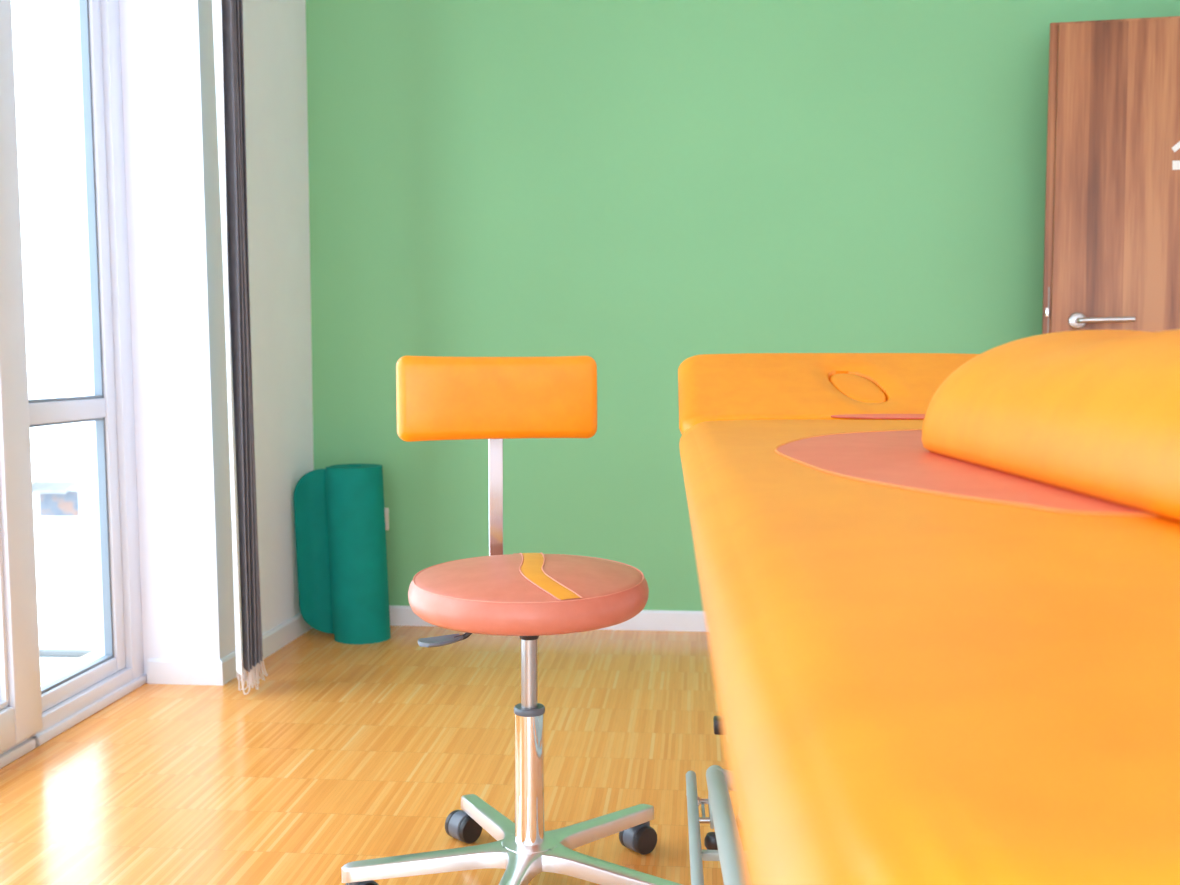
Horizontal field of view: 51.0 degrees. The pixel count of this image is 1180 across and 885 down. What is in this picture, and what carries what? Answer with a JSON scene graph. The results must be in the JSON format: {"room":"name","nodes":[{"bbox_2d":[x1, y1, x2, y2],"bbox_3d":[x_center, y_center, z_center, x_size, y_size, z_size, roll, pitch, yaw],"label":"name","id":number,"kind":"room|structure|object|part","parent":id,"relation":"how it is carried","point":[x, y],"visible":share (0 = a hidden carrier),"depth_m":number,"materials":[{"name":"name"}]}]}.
{"room":"examination room","nodes":[
{"label":"examination room","id":0,"kind":"room"},
{"bbox_2d":[69,0,313,673],"bbox_3d":[-1.524,-0.470,0.636,0.434,2.750,7.460,0,4,5],"label":"wall","id":1,"kind":"structure","parent":0,"point":[175,255],"depth_m":3.58,"materials":[{"name":"white paint"}]},
{"bbox_2d":[0,0,42,768],"bbox_3d":[-1.441,-0.394,2.514,0.139,2.340,0.875,0,4,5],"label":"window","id":2,"kind":"structure","parent":1,"relation":"in","point":[20,678],"depth_m":2.90,"materials":[{"name":"white plastic"}]},
{"bbox_3d":[-1.452,-0.407,2.514,0.117,2.314,0.875,0,4,5],"label":"frame","id":3,"kind":"part","parent":2,"relation":"part of","materials":[{"name":"white plastic"}]},
{"bbox_2d":[29,0,146,747],"bbox_3d":[-1.383,-0.444,3.232,0.127,2.340,0.620,0,4,5],"label":"window","id":4,"kind":"structure","parent":1,"relation":"in","point":[107,407],"depth_m":3.44,"materials":[{"name":"white plastic"}]},
{"bbox_3d":[-1.397,-0.444,3.212,0.093,2.218,0.518,0,4,5],"label":"sash","id":5,"kind":"part","parent":4,"relation":"part of","materials":[{"name":"white plastic"}]},
{"bbox_2d":[146,613,312,684],"bbox_3d":[-1.130,0.639,4.002,0.229,0.072,0.837,0,4,7],"label":"baseboard","id":6,"kind":"structure","parent":1,"relation":"attached to","point":[222,671],"depth_m":3.60,"materials":[{"name":"white wood"}]},
{"bbox_2d":[212,0,267,694],"bbox_3d":[-1.092,-0.375,2.406,0.165,2.304,2.300,0,4,5],"label":"vertical blind","id":7,"kind":"object","parent":1,"relation":"attached to","point":[227,14],"visible":1,"depth_m":3.42,"materials":[{"name":"grey fabric"}]},
{"bbox_3d":[-0.982,0.651,3.559,0.030,0.084,0.086,1,4,19],"label":"bead chain","id":8,"kind":"part","parent":7,"relation":"part of","materials":[{"name":"white plastic"}]},
{"bbox_3d":[-0.974,0.657,3.528,0.036,0.091,0.085,3,5,40],"label":"bead chain","id":9,"kind":"part","parent":7,"relation":"part of","materials":[{"name":"white plastic"}]},
{"bbox_3d":[-0.951,0.654,3.497,0.030,0.081,0.091,1,4,19],"label":"bead chain","id":10,"kind":"part","parent":7,"relation":"part of","materials":[{"name":"white plastic"}]},
{"bbox_3d":[-0.948,0.659,3.484,0.027,0.090,0.094,2,4,25],"label":"bead chain","id":11,"kind":"part","parent":7,"relation":"part of","materials":[{"name":"white plastic"}]},
{"bbox_2d":[0,626,737,884],"bbox_3d":[0.146,0.962,0.587,4.100,0.100,7.660,0,4,5],"label":"floor","id":12,"kind":"structure","parent":0,"point":[343,754],"depth_m":2.89,"materials":[{"name":"beige wood"}]},
{"bbox_2d":[293,464,390,643],"bbox_3d":[-0.836,0.370,4.172,0.319,0.585,0.183,0,4,5],"label":"exercise mat","id":13,"kind":"object","parent":12,"relation":"on","point":[340,531],"visible":1,"depth_m":4.11,"materials":[{"name":"green plastic"}]},
{"bbox_2d":[341,356,681,884],"bbox_3d":[-0.126,0.326,2.143,0.606,0.952,0.648,-1,4,-16],"label":"stool","id":14,"kind":"object","parent":12,"relation":"on","point":[528,596],"visible":1,"depth_m":2.15,"materials":[{"name":"leather"}]},
{"bbox_2d":[348,880,378,884],"bbox_3d":[-0.390,0.763,2.127,0.055,0.081,0.031,-3,5,-36],"label":"hood","id":15,"kind":"object","parent":14,"relation":"attached to","point":[350,882],"depth_m":2.11,"materials":[{"name":"grey plastic"}]},
{"bbox_2d":[448,810,468,841],"bbox_3d":[-0.249,0.741,2.436,0.055,0.081,0.031,-4,6,-45],"label":"hood","id":16,"kind":"object","parent":14,"relation":"attached to","point":[458,820],"depth_m":2.41,"materials":[{"name":"grey plastic"}]},
{"bbox_3d":[-0.180,0.324,2.140,0.110,0.041,0.013,0,4,-2],"label":"height lever","id":17,"kind":"part","parent":14,"relation":"part of","materials":[{"name":"black plastic"}]},
{"bbox_3d":[-0.175,-0.085,2.359,0.387,0.161,0.062,-1,4,-16],"label":"backrest","id":18,"kind":"part","parent":14,"relation":"part of","materials":[{"name":"orange leather"}]},
{"bbox_3d":[-0.106,0.252,2.140,0.415,0.084,0.415,-1,4,-16],"label":"seat","id":19,"kind":"part","parent":14,"relation":"part of","materials":[{"name":"leather"}]},
{"bbox_3d":[-0.106,0.409,2.151,0.028,0.163,0.028,-1,4,-16],"label":"gas rod","id":20,"kind":"part","parent":14,"relation":"part of","materials":[{"name":"metal"}]},
{"bbox_2d":[623,821,649,852],"bbox_3d":[0.093,0.745,2.382,0.055,0.081,0.031,-3,5,-39],"label":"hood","id":21,"kind":"object","parent":14,"relation":"attached to","point":[636,838],"depth_m":2.36,"materials":[{"name":"grey plastic"}]},
{"bbox_2d":[678,353,1179,884],"bbox_3d":[0.444,0.376,1.387,0.673,0.958,2.304,0,4,3],"label":"couch","id":22,"kind":"object","parent":12,"relation":"on","point":[929,668],"visible":0.86,"depth_m":0.49,"materials":[{"name":"orange leather"}]},
{"bbox_3d":[0.201,0.611,2.113,0.019,0.060,0.110,0,4,3],"label":"hinge plate","id":23,"kind":"part","parent":22,"relation":"part of","materials":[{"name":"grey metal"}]},
{"bbox_3d":[0.199,0.644,1.995,0.028,0.031,0.028,0,4,3],"label":"adjusting knob","id":24,"kind":"part","parent":22,"relation":"part of","materials":[{"name":"black plastic"}]},
{"bbox_3d":[0.200,0.531,1.382,0.088,0.263,1.609,0,4,3],"label":"lifting arm","id":25,"kind":"part","parent":22,"relation":"part of","materials":[{"name":"grey metal"}]},
{"bbox_2d":[922,329,1179,521],"bbox_3d":[0.545,-0.034,1.036,0.365,0.133,0.668,0,4,0],"label":"bolster","id":26,"kind":"object","parent":22,"relation":"on","point":[1091,413],"visible":1,"depth_m":0.98,"materials":[{"name":"orange leather"}]},
{"bbox_2d":[1042,16,1179,333],"bbox_3d":[1.863,-0.308,3.774,0.902,1.977,0.107,1,4,12],"label":"door","id":27,"kind":"structure","parent":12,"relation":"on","point":[1112,233],"depth_m":3.80,"materials":[{"name":"brown wood"}]},
{"bbox_3d":[1.444,-0.370,3.897,0.005,0.240,0.002,1,4,12],"label":"lock plate","id":28,"kind":"part","parent":27,"relation":"part of","materials":[{"name":"silver metal"}]},
{"bbox_3d":[1.518,-0.379,3.849,0.054,0.054,0.013,1,4,12],"label":"handle","id":29,"kind":"part","parent":27,"relation":"part of","materials":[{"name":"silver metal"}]},
{"bbox_3d":[1.584,-0.377,3.804,0.166,0.020,0.057,1,4,12],"label":"lever","id":30,"kind":"part","parent":27,"relation":"part of","materials":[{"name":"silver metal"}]},
{"bbox_2d":[306,0,1179,610],"bbox_3d":[0.482,-0.720,4.255,4.100,2.750,0.120,0,4,5],"label":"wall","id":31,"kind":"structure","parent":0,"point":[640,189],"depth_m":4.22,"materials":[{"name":"green paint"}]},
{"bbox_2d":[385,508,388,529],"bbox_3d":[-0.750,0.270,4.366,0.080,0.080,0.013,0,4,5],"label":"wall socket","id":32,"kind":"object","parent":31,"relation":"attached to","point":[386,509],"visible":0.13,"depth_m":4.36,"materials":[{"name":"white plastic"}]},
{"bbox_2d":[389,605,706,631],"bbox_3d":[0.726,0.623,4.259,3.398,0.070,0.012,0,4,5],"label":"baseboard","id":33,"kind":"structure","parent":31,"relation":"attached to","point":[646,620],"depth_m":4.30,"materials":[{"name":"white wood"}]},
{"label":"outside","id":34,"kind":"structure","parent":0,"visible":0},
{"bbox_2d":[27,373,94,646],"bbox_3d":[-11.400,2.625,30.162,18.000,8.500,8.433,0,4,5],"label":"building","id":35,"kind":"structure","parent":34,"point":[59,465],"depth_m":26.28,"materials":[{"name":"white"}]},
{"bbox_3d":[-11.515,0.162,26.134,1.050,0.170,0.120,0,4,5],"label":"cornice","id":36,"kind":"part","parent":35,"relation":"part of","materials":[{"name":"white"}]},
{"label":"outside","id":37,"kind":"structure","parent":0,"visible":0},
{"bbox_2d":[39,646,94,675],"bbox_3d":[-2.271,1.283,2.002,1.338,0.164,7.400,0,4,5],"label":"floor","id":38,"kind":"structure","parent":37,"point":[47,664],"depth_m":5.45,"materials":[{"name":"concrete"}]},
{"bbox_2d":[39,648,92,656],"bbox_3d":[-2.367,0.942,5.534,0.280,0.028,0.050,0,4,5],"label":"kerb","id":39,"kind":"object","parent":38,"relation":"on","point":[43,652],"visible":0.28,"depth_m":5.51,"materials":[{"name":"white concrete"}]}
]}

